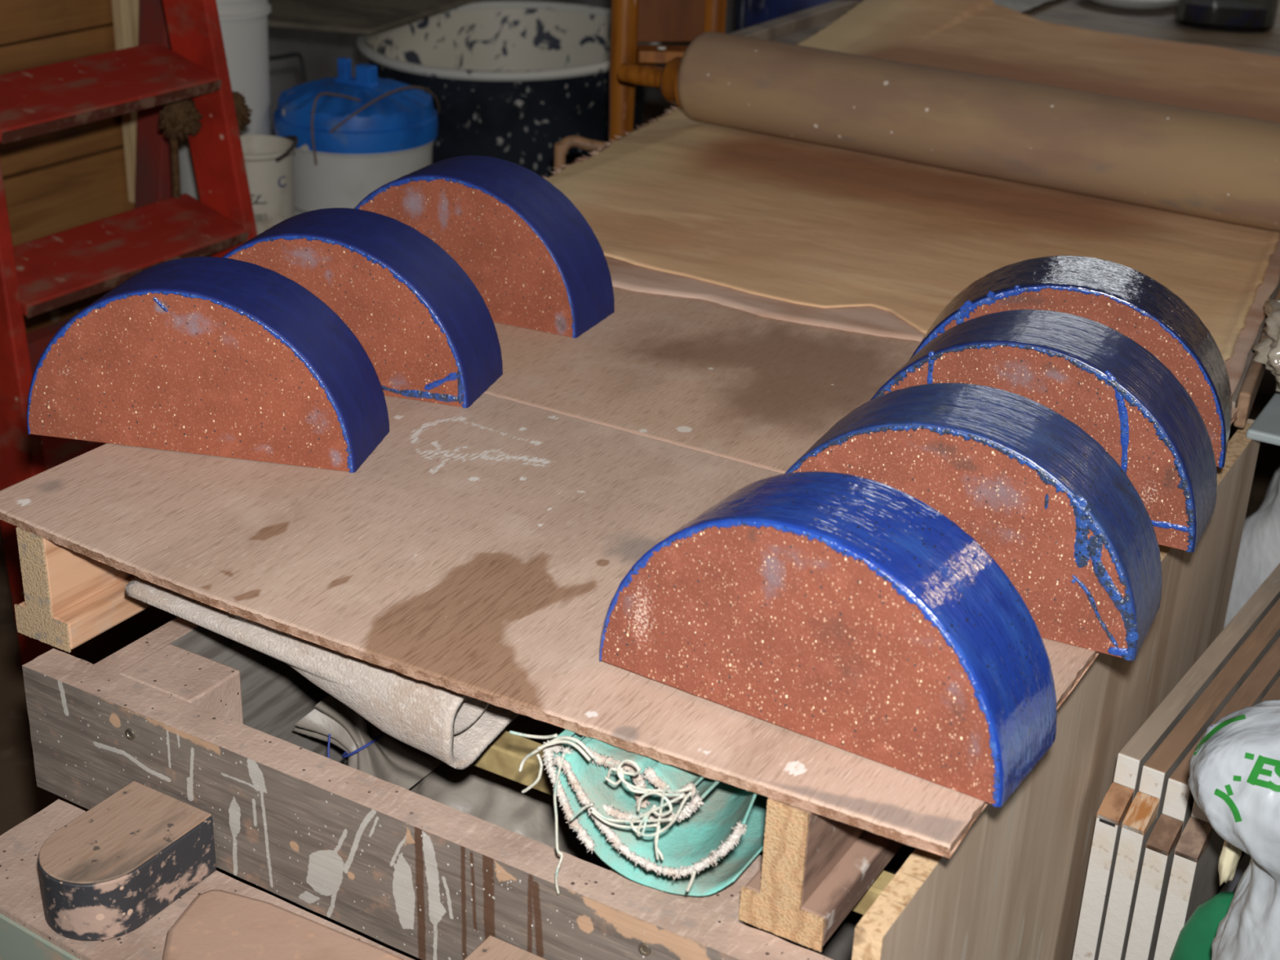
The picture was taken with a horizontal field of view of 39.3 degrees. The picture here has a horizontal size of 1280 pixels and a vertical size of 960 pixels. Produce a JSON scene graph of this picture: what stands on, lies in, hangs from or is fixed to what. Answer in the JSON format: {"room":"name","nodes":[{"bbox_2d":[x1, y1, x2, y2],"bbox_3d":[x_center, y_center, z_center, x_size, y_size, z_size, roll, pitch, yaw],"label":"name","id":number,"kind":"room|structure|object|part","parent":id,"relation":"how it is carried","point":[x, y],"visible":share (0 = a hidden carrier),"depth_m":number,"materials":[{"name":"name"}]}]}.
{"room":"art studio","nodes":[
{"label":"art studio","id":0,"kind":"room"},
{"bbox_2d":[0,0,134,333],"bbox_3d":[-1.854,-0.551,1.397,0.084,2.400,3.870,16,28,27],"label":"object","id":1,"kind":"structure","parent":0,"point":[56,181],"depth_m":2.99,"materials":[{"name":"brown wood"}]},
{"bbox_2d":[111,0,139,203],"bbox_3d":[-0.845,-1.359,2.765,0.024,1.910,0.042,16,28,27],"label":"trim","id":2,"kind":"structure","parent":1,"relation":"attached to","point":[125,12],"depth_m":3.04,"materials":[{"name":"beige wood"}]},
{"bbox_2d":[267,0,506,136],"bbox_3d":[-1.134,-2.032,4.662,0.100,2.400,3.030,16,28,27],"label":"wall","id":3,"kind":"structure","parent":0,"point":[320,51],"depth_m":5.26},
{"bbox_2d":[506,0,736,106],"bbox_3d":[1.668,-1.909,4.633,5.000,2.400,0.100,16,28,27],"label":"wall","id":4,"kind":"structure","parent":0,"point":[652,95],"depth_m":5.88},
{"bbox_2d":[0,102,1279,835],"bbox_3d":[-0.060,0.338,2.546,5.000,0.050,6.900,16,28,27],"label":"floor","id":5,"kind":"structure","parent":0,"point":[20,797],"depth_m":2.60,"materials":[{"name":"concrete"}]},
{"bbox_2d":[0,0,257,664],"bbox_3d":[-0.826,-0.679,2.535,0.543,1.750,0.695,16,28,27],"label":"step ladder","id":6,"kind":"object","parent":5,"relation":"on","point":[176,79],"visible":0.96,"depth_m":2.52,"materials":[{"name":"red paint"}]},
{"bbox_3d":[-0.861,-0.546,2.245,0.056,1.750,0.296,-15,30,-32],"label":"rail","id":7,"kind":"part","parent":6,"relation":"part of","materials":[{"name":"red paint"}]},
{"bbox_3d":[-0.760,-0.821,2.849,0.304,1.750,0.036,16,28,27],"label":"leg","id":8,"kind":"part","parent":6,"relation":"part of","materials":[{"name":"red paint"}]},
{"bbox_3d":[-0.647,-0.690,2.574,0.296,1.750,0.056,4,25,5],"label":"rail","id":9,"kind":"part","parent":6,"relation":"part of","materials":[{"name":"red paint"}]},
{"bbox_2d":[0,799,413,959],"bbox_3d":[-0.212,0.592,1.288,0.660,0.532,0.150,16,28,27],"label":"tabletop","id":10,"kind":"object","parent":5,"relation":"on","point":[25,934],"visible":0.4,"depth_m":1.27,"materials":[{"name":"wood"}]},
{"bbox_2d":[37,780,216,941],"bbox_3d":[-0.370,0.273,1.272,0.078,0.050,0.113,16,28,27],"label":"wooden block","id":11,"kind":"object","parent":10,"relation":"on","point":[107,872],"visible":1,"depth_m":1.25,"materials":[{"name":"wood"}]},
{"bbox_2d":[162,889,404,959],"bbox_3d":[-0.223,0.340,1.180,0.248,0.015,0.124,16,28,27],"label":"board","id":12,"kind":"object","parent":10,"relation":"on","point":[217,924],"visible":1,"depth_m":1.22,"materials":[{"name":"wood"}]},
{"bbox_2d":[464,935,546,959],"bbox_3d":[-0.096,0.350,1.128,0.078,0.050,0.113,16,28,27],"label":"wooden block","id":13,"kind":"object","parent":10,"relation":"on","point":[492,948],"visible":1,"depth_m":1.16,"materials":[{"name":"beige wood"}]},
{"bbox_2d":[177,0,271,256],"bbox_3d":[-0.771,-0.523,3.335,0.206,0.800,0.206,16,28,27],"label":"bucket","id":14,"kind":"object","parent":5,"relation":"on","point":[243,23],"visible":0.29,"depth_m":3.18,"materials":[{"name":"plastic"}]},
{"bbox_2d":[240,134,298,234],"bbox_3d":[-0.642,-0.286,3.066,0.143,0.605,0.138,16,28,27],"label":"plastic bucket","id":15,"kind":"object","parent":5,"relation":"on","point":[268,159],"visible":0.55,"depth_m":2.93,"materials":[{"name":"white plastic"}]},
{"bbox_3d":[-0.623,-0.553,2.959,0.143,0.030,0.104,16,28,27],"label":"wire handle","id":16,"kind":"part","parent":15,"relation":"part of","materials":[{"name":"grey metal"}]},
{"bbox_2d":[273,57,439,215],"bbox_3d":[-0.531,-0.465,3.398,0.304,0.658,0.306,16,28,27],"label":"bucket","id":17,"kind":"object","parent":5,"relation":"on","point":[358,135],"visible":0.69,"depth_m":3.22,"materials":[{"name":"white plastic"}]},
{"bbox_2d":[268,52,306,82],"bbox_3d":[-0.709,-0.776,3.369,0.161,0.056,0.010,-2,25,-9],"label":"wire hook","id":18,"kind":"object","parent":17,"relation":"attached to","point":[299,55],"visible":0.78,"depth_m":3.37,"materials":[{"name":"black metal"}]},
{"bbox_2d":[294,207,306,215],"bbox_3d":[-0.536,-0.349,3.455,0.294,0.400,0.294,16,28,27],"label":"tub","id":19,"kind":"object","parent":17,"relation":"in","point":[298,211],"depth_m":3.28,"materials":[{"name":"white plastic"}]},
{"bbox_3d":[-0.523,-0.685,3.300,0.300,0.096,0.300,16,28,27],"label":"lid","id":20,"kind":"part","parent":17,"relation":"part of","materials":[{"name":"blue plastic"}]},
{"bbox_3d":[-0.518,-0.742,3.272,0.086,0.047,0.026,16,28,27],"label":"lid knob","id":21,"kind":"part","parent":17,"relation":"part of","materials":[{"name":"blue plastic"}]},
{"bbox_3d":[-0.453,-0.644,3.221,0.272,0.137,0.081,-17,31,-35],"label":"wire handle","id":22,"kind":"part","parent":17,"relation":"part of","materials":[{"name":"brown"}]},
{"bbox_2d":[355,0,660,177],"bbox_3d":[-0.280,-0.636,3.821,0.624,0.655,0.624,-5,26,-15],"label":"tub","id":23,"kind":"object","parent":5,"relation":"on","point":[509,81],"visible":0.44,"depth_m":3.55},
{"bbox_2d":[267,0,478,35],"bbox_3d":[-0.656,-1.020,3.820,0.550,0.011,0.580,8,25,12],"label":"board","id":24,"kind":"object","parent":23,"relation":"on","point":[367,17],"visible":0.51,"depth_m":3.68,"materials":[{"name":"grey wood"}]},
{"bbox_2d":[554,134,609,171],"bbox_3d":[-0.053,-0.153,2.679,0.161,0.729,0.023,4,25,3],"label":"tube","id":25,"kind":"object","parent":5,"relation":"on","point":[562,148],"visible":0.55,"depth_m":2.53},
{"bbox_2d":[22,418,1260,959],"bbox_3d":[0.057,0.332,1.675,0.700,0.698,0.915,16,28,27],"label":"wooden crate","id":26,"kind":"object","parent":5,"relation":"on","point":[191,713],"visible":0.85,"depth_m":1.27,"materials":[{"name":"wood"}]},
{"bbox_2d":[13,527,151,652],"bbox_3d":[-0.367,0.021,1.505,0.056,0.095,0.360,16,28,27],"label":"bearer","id":27,"kind":"object","parent":26,"relation":"attached to","point":[72,597],"visible":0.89,"depth_m":1.38,"materials":[{"name":"brown wood"}]},
{"bbox_3d":[-0.367,0.009,1.502,0.027,0.070,0.359,16,28,27],"label":"stem","id":28,"kind":"part","parent":27,"relation":"part of","materials":[{"name":"brown wood"}]},
{"bbox_3d":[-0.213,0.296,1.803,0.022,0.638,0.798,16,28,27],"label":"panel","id":29,"kind":"part","parent":26,"relation":"part of","materials":[{"name":"wood"}]},
{"bbox_2d":[294,903,421,959],"bbox_3d":[0.063,0.393,1.667,0.618,0.015,0.798,16,28,27],"label":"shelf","id":30,"kind":"object","parent":26,"relation":"attached to","point":[317,914],"depth_m":1.60,"materials":[{"name":"brown wood"}]},
{"bbox_2d":[292,694,611,870],"bbox_3d":[-0.111,0.262,1.553,0.330,0.249,0.244,-13,29,-29],"label":"cloth","id":31,"kind":"object","parent":26,"relation":"on","point":[483,794],"visible":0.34,"depth_m":1.48,"materials":[{"name":"grey fabric"}]},
{"bbox_3d":[-0.252,0.231,1.472,0.008,0.041,0.023,-16,31,-34],"label":"blue cord","id":32,"kind":"part","parent":31,"relation":"part of","materials":[{"name":"blue fabric"}]},
{"bbox_2d":[509,728,768,896],"bbox_3d":[0.047,0.169,1.195,0.180,0.117,0.283,16,28,27],"label":"bag","id":33,"kind":"object","parent":26,"relation":"on","point":[666,828],"visible":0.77,"depth_m":1.11,"materials":[{"name":"fabric"}]},
{"bbox_3d":[0.033,0.239,1.249,0.366,0.024,0.024,16,28,27],"label":"cross rail","id":34,"kind":"part","parent":26,"relation":"part of","materials":[{"name":"brown wood"}]},
{"bbox_2d":[738,798,903,952],"bbox_3d":[0.179,0.174,1.219,0.056,0.095,0.360,16,28,27],"label":"bearer","id":35,"kind":"object","parent":26,"relation":"attached to","point":[815,868],"visible":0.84,"depth_m":1.09,"materials":[{"name":"brown wood"}]},
{"bbox_2d":[0,391,1099,858],"bbox_3d":[-0.062,0.050,1.343,0.787,0.021,0.402,16,28,27],"label":"plywood board","id":36,"kind":"object","parent":35,"relation":"on","point":[482,551],"visible":0.54,"depth_m":1.31,"materials":[{"name":"beige wood"}]},
{"bbox_2d":[26,256,389,472],"bbox_3d":[-0.354,-0.102,1.458,0.282,0.139,0.088,7,25,9],"label":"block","id":37,"kind":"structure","parent":36,"relation":"on","point":[202,355],"depth_m":1.43,"materials":[{"name":"ceramic"}]},
{"bbox_2d":[124,577,519,769],"bbox_3d":[-0.228,0.105,1.329,0.326,0.085,0.150,19,29,32],"label":"cloth","id":38,"kind":"object","parent":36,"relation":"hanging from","point":[455,729],"visible":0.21,"depth_m":1.25,"materials":[{"name":"white fabric"}]},
{"bbox_2d":[221,207,502,408],"bbox_3d":[-0.269,-0.164,1.597,0.283,0.139,0.088,9,26,14],"label":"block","id":39,"kind":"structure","parent":36,"relation":"on","point":[426,331],"depth_m":1.55,"materials":[{"name":"ceramic"}]},
{"bbox_2d":[599,471,1057,807],"bbox_3d":[0.117,0.076,1.111,0.283,0.139,0.088,17,29,29],"label":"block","id":40,"kind":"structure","parent":36,"relation":"on","point":[848,612],"depth_m":1.07,"materials":[{"name":"stone"}]},
{"bbox_2d":[783,382,1162,660],"bbox_3d":[0.225,0.012,1.259,0.283,0.139,0.088,13,27,23],"label":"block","id":41,"kind":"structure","parent":36,"relation":"on","point":[1058,514],"depth_m":1.21,"materials":[{"name":"stone"}]},
{"bbox_3d":[0.178,0.162,1.215,0.027,0.070,0.359,16,28,27],"label":"stem","id":42,"kind":"part","parent":35,"relation":"part of","materials":[{"name":"brown wood"}]},
{"bbox_2d":[774,844,915,959],"bbox_3d":[0.119,0.349,1.486,0.220,0.156,0.355,16,28,27],"label":"bag","id":43,"kind":"object","parent":26,"relation":"on","point":[839,946],"visible":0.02,"depth_m":1.37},
{"bbox_2d":[485,286,1239,473],"bbox_3d":[0.123,-0.088,1.647,0.756,0.010,0.365,16,28,27],"label":"plywood board","id":44,"kind":"object","parent":26,"relation":"on","point":[712,377],"visible":0.47,"depth_m":1.65,"materials":[{"name":"brown wood"}]},
{"bbox_2d":[354,155,614,337],"bbox_3d":[-0.169,-0.244,1.779,0.282,0.139,0.088,13,27,21],"label":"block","id":45,"kind":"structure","parent":44,"relation":"on","point":[535,261],"depth_m":1.73,"materials":[{"name":"ceramic"}]},
{"bbox_2d":[869,309,1217,552],"bbox_3d":[0.312,-0.054,1.411,0.283,0.139,0.088,14,27,23],"label":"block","id":46,"kind":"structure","parent":44,"relation":"on","point":[1086,371],"depth_m":1.35,"materials":[{"name":"stone"}]},
{"bbox_2d":[908,255,1232,467],"bbox_3d":[0.371,-0.114,1.545,0.282,0.139,0.088,10,26,17],"label":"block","id":47,"kind":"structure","parent":44,"relation":"on","point":[1125,300],"depth_m":1.49,"materials":[{"name":"ceramic"}]},
{"bbox_3d":[0.351,0.415,1.522,0.016,0.697,0.913,16,28,27],"label":"panel","id":48,"kind":"part","parent":26,"relation":"part of","materials":[{"name":"brown wood"}]},
{"bbox_2d":[1245,391,1279,445],"bbox_3d":[0.726,-0.057,1.728,0.224,0.010,0.235,16,28,27],"label":"tray","id":49,"kind":"object","parent":26,"relation":"on","point":[1265,428],"visible":1,"depth_m":1.69,"materials":[{"name":"grey plastic"}]},
{"bbox_2d":[1252,296,1279,391],"bbox_3d":[0.677,-0.136,1.724,0.168,0.132,0.263,16,28,27],"label":"bundle","id":50,"kind":"object","parent":49,"relation":"on","point":[1268,349],"visible":1,"depth_m":1.70,"materials":[{"name":"beige plastic"}]},
{"bbox_2d":[608,0,727,142],"bbox_3d":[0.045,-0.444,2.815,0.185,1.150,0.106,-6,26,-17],"label":"wooden chair","id":51,"kind":"object","parent":5,"relation":"on","point":[633,22],"visible":0.36,"depth_m":2.73,"materials":[{"name":"orange wood"}]},
{"bbox_3d":[-0.033,-0.450,2.822,0.042,1.150,0.042,16,28,27],"label":"post","id":52,"kind":"part","parent":51,"relation":"part of","materials":[{"name":"orange wood"}]},
{"bbox_3d":[0.066,-0.648,2.731,0.142,0.018,0.052,0,25,-4],"label":"seat rail","id":53,"kind":"part","parent":51,"relation":"part of","materials":[{"name":"orange wood"}]},
{"bbox_3d":[0.053,-0.768,2.706,0.117,0.210,0.012,-4,25,-12],"label":"panel","id":54,"kind":"part","parent":51,"relation":"part of","materials":[{"name":"brown wood"}]},
{"bbox_3d":[0.104,-0.464,2.863,0.040,1.150,0.040,16,28,27],"label":"post","id":55,"kind":"part","parent":51,"relation":"part of","materials":[{"name":"orange wood"}]},
{"bbox_2d":[735,0,862,31],"bbox_3d":[0.360,-0.657,3.743,0.360,0.780,0.360,16,28,27],"label":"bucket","id":56,"kind":"object","parent":5,"relation":"on","point":[748,13],"visible":0.1,"depth_m":3.49,"materials":[{"name":"blue plastic"}]},
{"bbox_2d":[728,0,1279,427],"bbox_3d":[0.953,-0.262,2.962,1.725,0.762,2.597,16,28,27],"label":"table","id":57,"kind":"object","parent":5,"relation":"on","point":[1158,24],"visible":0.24,"depth_m":3.33,"materials":[{"name":"brown wood"}]},
{"bbox_2d":[541,0,1279,364],"bbox_3d":[0.481,-0.507,2.540,0.896,0.054,1.855,12,27,21],"label":"sheet","id":58,"kind":"object","parent":57,"relation":"on","point":[793,221],"visible":0.56,"depth_m":2.17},
{"bbox_2d":[617,31,1279,231],"bbox_3d":[0.561,-0.412,2.206,1.413,0.124,0.124,17,29,29],"label":"roller","id":59,"kind":"object","parent":58,"relation":"on","point":[1224,167],"visible":1,"depth_m":2.23,"materials":[{"name":"brown wood"}]},
{"bbox_3d":[0.006,-0.572,2.540,0.079,0.028,0.028,17,29,29],"label":"handle","id":60,"kind":"part","parent":59,"relation":"part of","materials":[{"name":"orange wood"}]},
{"bbox_2d":[604,240,1279,395],"bbox_3d":[0.431,-0.337,2.196,0.832,0.002,1.086,16,28,27],"label":"sheet","id":61,"kind":"object","parent":57,"relation":"on","point":[868,320],"visible":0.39,"depth_m":1.82,"materials":[{"name":"beige paper"}]},
{"bbox_2d":[993,0,1052,12],"bbox_3d":[0.725,-0.996,3.625,0.250,0.016,0.520,16,28,27],"label":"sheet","id":62,"kind":"object","parent":57,"relation":"on","point":[1020,6],"visible":0.48,"depth_m":3.49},
{"bbox_2d":[1090,0,1175,9],"bbox_3d":[0.987,-0.969,3.607,0.208,0.024,0.208,16,28,27],"label":"dish","id":63,"kind":"object","parent":57,"relation":"on","point":[1124,4],"visible":0.99,"depth_m":3.53,"materials":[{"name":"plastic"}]},
{"bbox_2d":[1173,0,1279,33],"bbox_3d":[1.121,-0.938,3.413,0.186,0.140,0.186,8,25,11],"label":"glass jar","id":64,"kind":"object","parent":57,"relation":"on","point":[1249,16],"visible":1,"depth_m":3.35,"materials":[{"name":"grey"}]},
{"bbox_3d":[0.780,-0.269,2.119,0.011,0.035,1.106,12,27,21],"label":"edge rail","id":65,"kind":"part","parent":57,"relation":"part of","materials":[{"name":"brown wood"}]},
{"bbox_2d":[1071,563,1279,959],"bbox_3d":[0.586,0.359,1.806,0.019,0.578,0.798,18,29,31],"label":"board","id":66,"kind":"object","parent":5,"relation":"on","point":[1110,815],"visible":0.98,"depth_m":1.45,"materials":[{"name":"white wood"}]},
{"bbox_2d":[1097,598,1279,959],"bbox_3d":[0.603,0.366,1.796,0.019,0.575,0.798,18,29,31],"label":"board","id":67,"kind":"object","parent":5,"relation":"on","point":[1144,811],"visible":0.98,"depth_m":1.43,"materials":[{"name":"white wood"}]},
{"bbox_2d":[1124,636,1279,959],"bbox_3d":[0.620,0.373,1.786,0.018,0.572,0.798,18,29,31],"label":"board","id":68,"kind":"object","parent":5,"relation":"on","point":[1162,843],"visible":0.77,"depth_m":1.41,"materials":[{"name":"white wood"}]},
{"bbox_2d":[1169,891,1235,959],"bbox_3d":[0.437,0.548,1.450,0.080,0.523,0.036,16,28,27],"label":"can","id":69,"kind":"object","parent":5,"relation":"on","point":[1195,939],"visible":0.4,"depth_m":1.35,"materials":[{"name":"plastic"}]},
{"bbox_2d":[1153,675,1279,959],"bbox_3d":[0.638,0.378,1.774,0.019,0.574,0.798,18,29,31],"label":"board","id":70,"kind":"object","parent":5,"relation":"on","point":[1194,877],"visible":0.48,"depth_m":1.39,"materials":[{"name":"white wood"}]},
{"bbox_2d":[1186,699,1279,959],"bbox_3d":[0.480,0.500,1.295,0.264,0.748,0.209,16,28,27],"label":"bag","id":71,"kind":"object","parent":5,"relation":"on","point":[1234,779],"visible":1,"depth_m":1.17,"materials":[{"name":"white plastic"}]},
{"bbox_2d":[1217,840,1241,885],"bbox_3d":[0.413,0.263,1.255,0.014,0.050,0.026,16,28,27],"label":"packet","id":72,"kind":"object","parent":71,"relation":"in","point":[1230,855],"visible":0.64,"depth_m":1.25,"materials":[{"name":"beige plastic"}]},
{"bbox_2d":[1218,853,1251,893],"bbox_3d":[0.660,0.427,1.793,0.008,0.470,0.770,18,29,31],"label":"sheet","id":73,"kind":"object","parent":5,"relation":"on","point":[1231,886],"visible":0.02,"depth_m":1.45,"materials":[{"name":"black"}]},
{"bbox_2d":[1223,466,1279,628],"bbox_3d":[1.114,0.128,2.190,0.787,0.740,0.465,16,28,27],"label":"sack","id":74,"kind":"object","parent":5,"relation":"on","point":[1259,553],"visible":0.32,"depth_m":2.27,"materials":[{"name":"plastic"}]}
]}

